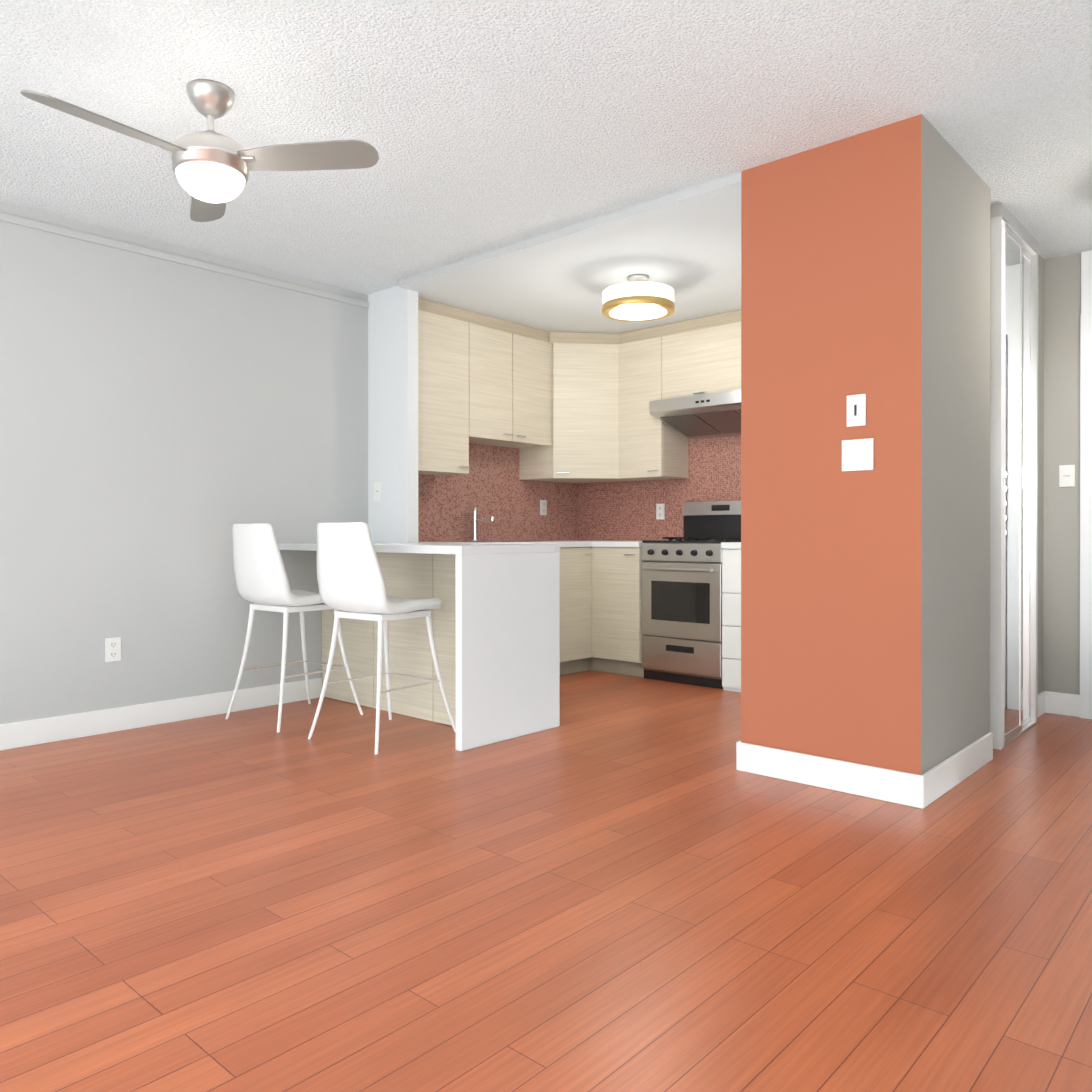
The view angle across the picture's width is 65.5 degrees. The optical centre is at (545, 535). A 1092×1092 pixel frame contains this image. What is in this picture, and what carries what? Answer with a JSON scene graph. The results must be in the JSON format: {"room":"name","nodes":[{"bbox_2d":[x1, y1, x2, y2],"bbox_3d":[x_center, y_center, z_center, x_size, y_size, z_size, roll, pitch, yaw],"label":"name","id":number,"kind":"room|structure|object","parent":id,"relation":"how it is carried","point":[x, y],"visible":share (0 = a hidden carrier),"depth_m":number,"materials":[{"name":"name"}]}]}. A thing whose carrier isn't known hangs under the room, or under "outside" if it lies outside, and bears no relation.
{"room":"empty living room","nodes":[
{"label":"empty living room","id":0,"kind":"room"},
{"bbox_2d":[0,202,449,724],"bbox_3d":[-2.354,-0.266,3.930,0.100,2.440,7.900,0,0,42],"label":"wall","id":1,"kind":"structure","parent":0,"point":[165,425],"depth_m":4.28,"materials":[{"name":"grey paint"}]},
{"bbox_2d":[105,637,120,661],"bbox_3d":[-2.106,0.553,4.126,0.008,0.116,0.072,0,0,42],"label":"outlet","id":2,"kind":"object","parent":1,"relation":"attached to","point":[112,649],"visible":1,"depth_m":4.12,"materials":[{"name":"white plastic"}]},
{"bbox_2d":[0,678,321,750],"bbox_3d":[-3.104,0.899,3.015,0.014,0.115,5.330,0,0,42],"label":"baseboard","id":3,"kind":"structure","parent":1,"relation":"attached to","point":[44,730],"depth_m":4.23,"materials":[{"name":"white paint"}]},
{"bbox_2d":[0,212,368,307],"bbox_3d":[-2.991,-1.417,3.134,0.014,0.037,5.670,0,0,42],"label":"crown molding","id":4,"kind":"structure","parent":1,"relation":"attached to","point":[42,226],"depth_m":4.32,"materials":[{"name":"grey paint"}]},
{"bbox_2d":[418,298,473,474],"bbox_3d":[-0.764,-0.925,5.365,0.323,1.048,0.457,0,0,42],"label":"upper cabinet","id":5,"kind":"object","parent":1,"relation":"attached to","point":[445,332],"depth_m":5.28,"materials":[{"name":"laminate"}]},
{"bbox_2d":[418,443,577,541],"bbox_3d":[-0.402,-0.318,6.020,0.008,0.710,1.920,0,0,42],"label":"backsplash","id":6,"kind":"structure","parent":1,"relation":"attached to","point":[497,489],"depth_m":6.05,"materials":[{"name":"red tile"}]},
{"bbox_2d":[474,312,549,449],"bbox_3d":[-0.344,-1.046,5.831,0.323,0.808,0.799,0,0,42],"label":"upper cabinet","id":7,"kind":"object","parent":1,"relation":"attached to","point":[512,360],"depth_m":5.73,"materials":[{"name":"laminate"}]},
{"bbox_2d":[519,446,600,483],"bbox_3d":[0.271,-0.933,6.276,0.644,1.038,0.678,0,0,42],"label":"upper cabinet","id":8,"kind":"object","parent":1,"relation":"attached to","point":[534,465],"depth_m":6.15,"materials":[{"name":"laminate"}]},
{"bbox_2d":[368,285,417,542],"bbox_3d":[-0.930,-0.270,5.151,0.385,2.440,0.080,0,0,42],"label":"wall","id":9,"kind":"structure","parent":0,"point":[393,394],"depth_m":5.08,"materials":[{"name":"white paint"}]},
{"bbox_2d":[374,482,381,500],"bbox_3d":[-1.027,-0.270,5.175,0.072,0.116,0.010,0,0,42],"label":"light switch","id":10,"kind":"object","parent":9,"relation":"attached to","point":[377,491],"visible":1,"depth_m":5.17,"materials":[{"name":"white plastic"}]},
{"bbox_2d":[540,500,546,514],"bbox_3d":[-0.020,-0.214,6.430,0.008,0.116,0.072,0,0,42],"label":"outlet","id":11,"kind":"object","parent":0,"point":[543,507],"visible":1,"depth_m":6.42,"materials":[{"name":"white plastic"}]},
{"bbox_2d":[0,670,1091,1091],"bbox_3d":[-0.241,1.010,2.034,5.785,0.100,7.900,0,0,42],"label":"floor","id":12,"kind":"structure","parent":0,"point":[616,882],"depth_m":2.16,"materials":[{"name":"brown wood"}]},
{"bbox_2d":[225,523,362,731],"bbox_3d":[-1.324,0.444,4.458,0.505,1.016,0.558,0,0,42],"label":"stool","id":13,"kind":"object","parent":12,"relation":"on","point":[261,579],"visible":0.88,"depth_m":4.26,"materials":[{"name":"white plastic"}]},
{"bbox_2d":[322,609,372,707],"bbox_3d":[-1.025,0.514,4.958,0.503,0.872,0.334,0,0,42],"label":"base cabinet","id":14,"kind":"object","parent":12,"relation":"on","point":[357,635],"depth_m":4.81,"materials":[{"name":"beige laminate"}]},
{"bbox_2d":[308,522,455,753],"bbox_3d":[-0.781,0.445,4.043,0.476,1.016,0.546,0,0,37],"label":"stool","id":15,"kind":"object","parent":12,"relation":"on","point":[351,582],"visible":1,"depth_m":3.86,"materials":[{"name":"white plastic"}]},
{"bbox_2d":[373,554,432,720],"bbox_3d":[-0.652,0.516,4.622,0.500,0.872,0.334,0,0,42],"label":"base cabinet","id":16,"kind":"object","parent":12,"relation":"on","point":[406,576],"depth_m":4.46,"materials":[{"name":"beige laminate"}]},
{"bbox_2d":[433,554,552,741],"bbox_3d":[-0.282,0.517,4.289,0.497,0.872,0.334,0,0,42],"label":"base cabinet","id":17,"kind":"object","parent":12,"relation":"on","point":[495,618],"depth_m":3.99,"materials":[{"name":"white stone"}]},
{"bbox_2d":[277,542,559,553],"bbox_3d":[-0.726,0.061,4.511,1.544,0.038,0.660,0,0,42],"label":"countertop","id":18,"kind":"structure","parent":17,"relation":"on","point":[380,547],"depth_m":4.05,"materials":[{"name":"white stone"}]},
{"bbox_2d":[560,548,593,675],"bbox_3d":[-0.049,0.511,5.948,0.613,0.872,0.440,0,0,42],"label":"base cabinet","id":19,"kind":"object","parent":12,"relation":"on","point":[576,564],"depth_m":5.79,"materials":[{"name":"laminate"}]},
{"bbox_2d":[594,544,643,676],"bbox_3d":[0.661,0.511,5.987,0.425,0.872,0.593,0,0,42],"label":"base cabinet","id":20,"kind":"object","parent":12,"relation":"on","point":[600,605],"depth_m":5.75,"materials":[{"name":"laminate"}]},
{"bbox_2d":[418,540,593,547],"bbox_3d":[-0.157,0.056,5.817,0.625,0.038,1.937,0,0,42],"label":"countertop","id":21,"kind":"structure","parent":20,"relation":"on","point":[563,543],"depth_m":5.63,"materials":[{"name":"white stone"}]},
{"bbox_2d":[469,504,493,540],"bbox_3d":[-0.442,-0.093,5.717,0.209,0.250,0.100,0,0,42],"label":"sink faucet","id":22,"kind":"object","parent":21,"relation":"on","point":[475,519],"visible":1,"depth_m":5.77,"materials":[{"name":"silver metal"}]},
{"bbox_2d":[594,540,642,547],"bbox_3d":[0.668,0.056,5.972,0.395,0.038,0.605,0,0,42],"label":"countertop","id":23,"kind":"structure","parent":20,"relation":"on","point":[597,543],"depth_m":5.75,"materials":[{"name":"white stone"}]},
{"bbox_2d":[642,501,740,688],"bbox_3d":[1.032,0.356,5.620,0.604,1.185,0.631,0,0,42],"label":"range","id":24,"kind":"object","parent":12,"relation":"on","point":[682,592],"visible":0.77,"depth_m":5.45,"materials":[{"name":"silver metal"}]},
{"bbox_2d":[721,542,740,691],"bbox_3d":[1.450,0.494,5.259,0.486,0.910,0.620,0,0,42],"label":"base cabinet","id":25,"kind":"object","parent":12,"relation":"on","point":[731,616],"visible":0.21,"depth_m":5.17,"materials":[{"name":"white wood"}]},
{"bbox_2d":[0,0,1091,333],"bbox_3d":[-0.241,-1.510,2.026,5.785,0.140,7.900,0,0,42],"label":"ceiling","id":26,"kind":"structure","parent":0,"point":[482,126],"depth_m":3.02,"materials":[{"name":"paint"}]},
{"bbox_2d":[20,79,378,221],"bbox_3d":[-1.207,-1.301,2.762,1.008,0.363,0.928,0,0,42],"label":"ceiling fan","id":27,"kind":"object","parent":26,"relation":"hanging from","point":[211,167],"visible":1,"depth_m":2.76,"materials":[{"name":"silver metal"}]},
{"bbox_2d":[602,274,674,321],"bbox_3d":[0.516,-1.336,4.748,0.406,0.225,0.406,0,0,42],"label":"kitchen ceiling light","id":28,"kind":"object","parent":26,"relation":"attached to","point":[637,298],"visible":1,"depth_m":4.62,"materials":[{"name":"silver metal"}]},
{"bbox_2d":[613,253,1080,694],"bbox_3d":[2.404,-0.269,4.896,5.685,2.440,0.100,0,0,42],"label":"wall","id":29,"kind":"structure","parent":0,"point":[1061,516],"depth_m":4.52,"materials":[{"name":"grey paint"}]},
{"bbox_2d":[550,332,617,481],"bbox_3d":[0.285,-0.930,6.038,0.326,1.042,0.362,0,0,42],"label":"upper cabinet","id":30,"kind":"object","parent":29,"relation":"attached to","point":[566,407],"depth_m":6.03,"materials":[{"name":"laminate"}]},
{"bbox_2d":[618,325,688,481],"bbox_3d":[0.766,-0.932,6.060,0.377,1.038,0.338,0,0,42],"label":"upper cabinet","id":31,"kind":"object","parent":29,"relation":"attached to","point":[648,448],"depth_m":5.94,"materials":[{"name":"laminate"}]},
{"bbox_2d":[649,390,740,439],"bbox_3d":[1.191,-0.796,5.574,0.898,0.218,0.492,0,0,42],"label":"range hood","id":32,"kind":"object","parent":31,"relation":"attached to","point":[712,415],"visible":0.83,"depth_m":5.58,"materials":[{"name":"silver metal"}]},
{"bbox_2d":[578,435,740,540],"bbox_3d":[1.224,-0.443,5.884,2.609,0.960,0.008,0,0,42],"label":"backsplash","id":33,"kind":"structure","parent":29,"relation":"attached to","point":[623,510],"depth_m":6.23,"materials":[{"name":"red tile"}]},
{"bbox_2d":[656,504,664,518],"bbox_3d":[0.838,-0.179,6.217,0.072,0.116,0.008,0,0,42],"label":"outlet","id":34,"kind":"object","parent":29,"relation":"attached to","point":[660,511],"visible":1,"depth_m":6.21,"materials":[{"name":"white plastic"}]},
{"bbox_2d":[662,310,740,398],"bbox_3d":[1.134,-1.180,5.728,0.613,0.541,0.338,0,0,42],"label":"upper cabinet","id":35,"kind":"object","parent":29,"relation":"attached to","point":[702,355],"depth_m":5.60,"materials":[{"name":"laminate"}]},
{"bbox_2d":[1045,691,1079,716],"bbox_3d":[3.543,0.897,3.799,2.320,0.115,0.014,0,0,42],"label":"baseboard","id":36,"kind":"structure","parent":29,"relation":"attached to","point":[1062,703],"depth_m":4.51,"materials":[{"name":"white paint"}]},
{"bbox_2d":[1059,465,1074,486],"bbox_3d":[2.762,-0.318,4.498,0.072,0.116,0.010,0,0,42],"label":"light switch","id":37,"kind":"object","parent":29,"relation":"attached to","point":[1066,475],"visible":1,"depth_m":4.50,"materials":[{"name":"white plastic"}]},
{"bbox_2d":[1080,250,1091,718],"bbox_3d":[3.178,-0.266,4.112,1.005,2.439,0.029,0,0,42],"label":"door frame","id":38,"kind":"structure","parent":29,"relation":"attached to","point":[1086,502],"depth_m":4.42,"materials":[{"name":"white paint"}]},
{"bbox_2d":[741,114,1043,774],"bbox_3d":[1.759,-0.267,4.000,0.706,2.440,2.096,0,0,42],"label":"wall","id":39,"kind":"structure","parent":0,"point":[865,594],"depth_m":3.22,"materials":[{"name":"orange paint"}]},
{"bbox_2d":[847,394,865,426],"bbox_3d":[1.144,-0.464,3.132,0.072,0.116,0.012,0,0,42],"label":"light switch","id":40,"kind":"object","parent":39,"relation":"attached to","point":[856,410],"visible":1,"depth_m":3.13,"materials":[{"name":"white plastic"}]},
{"bbox_2d":[842,438,873,470],"bbox_3d":[1.149,-0.299,3.130,0.118,0.116,0.009,0,0,42],"label":"light switch","id":41,"kind":"object","parent":39,"relation":"attached to","point":[857,454],"visible":1,"depth_m":3.13,"materials":[{"name":"white plastic"}]},
{"bbox_2d":[736,691,1044,808],"bbox_3d":[1.754,0.896,3.998,0.734,0.115,2.110,0,0,42],"label":"baseboard","id":42,"kind":"structure","parent":39,"relation":"attached to","point":[927,788],"depth_m":3.21,"materials":[{"name":"white paint"}]},
{"bbox_2d":[990,203,1037,749],"bbox_3d":[2.244,-0.266,4.052,0.045,2.438,0.690,0,0,42],"label":"mirrored closet doors","id":43,"kind":"structure","parent":39,"relation":"attached to","point":[1014,498],"depth_m":3.98,"materials":[{"name":"white paint"}]}
]}

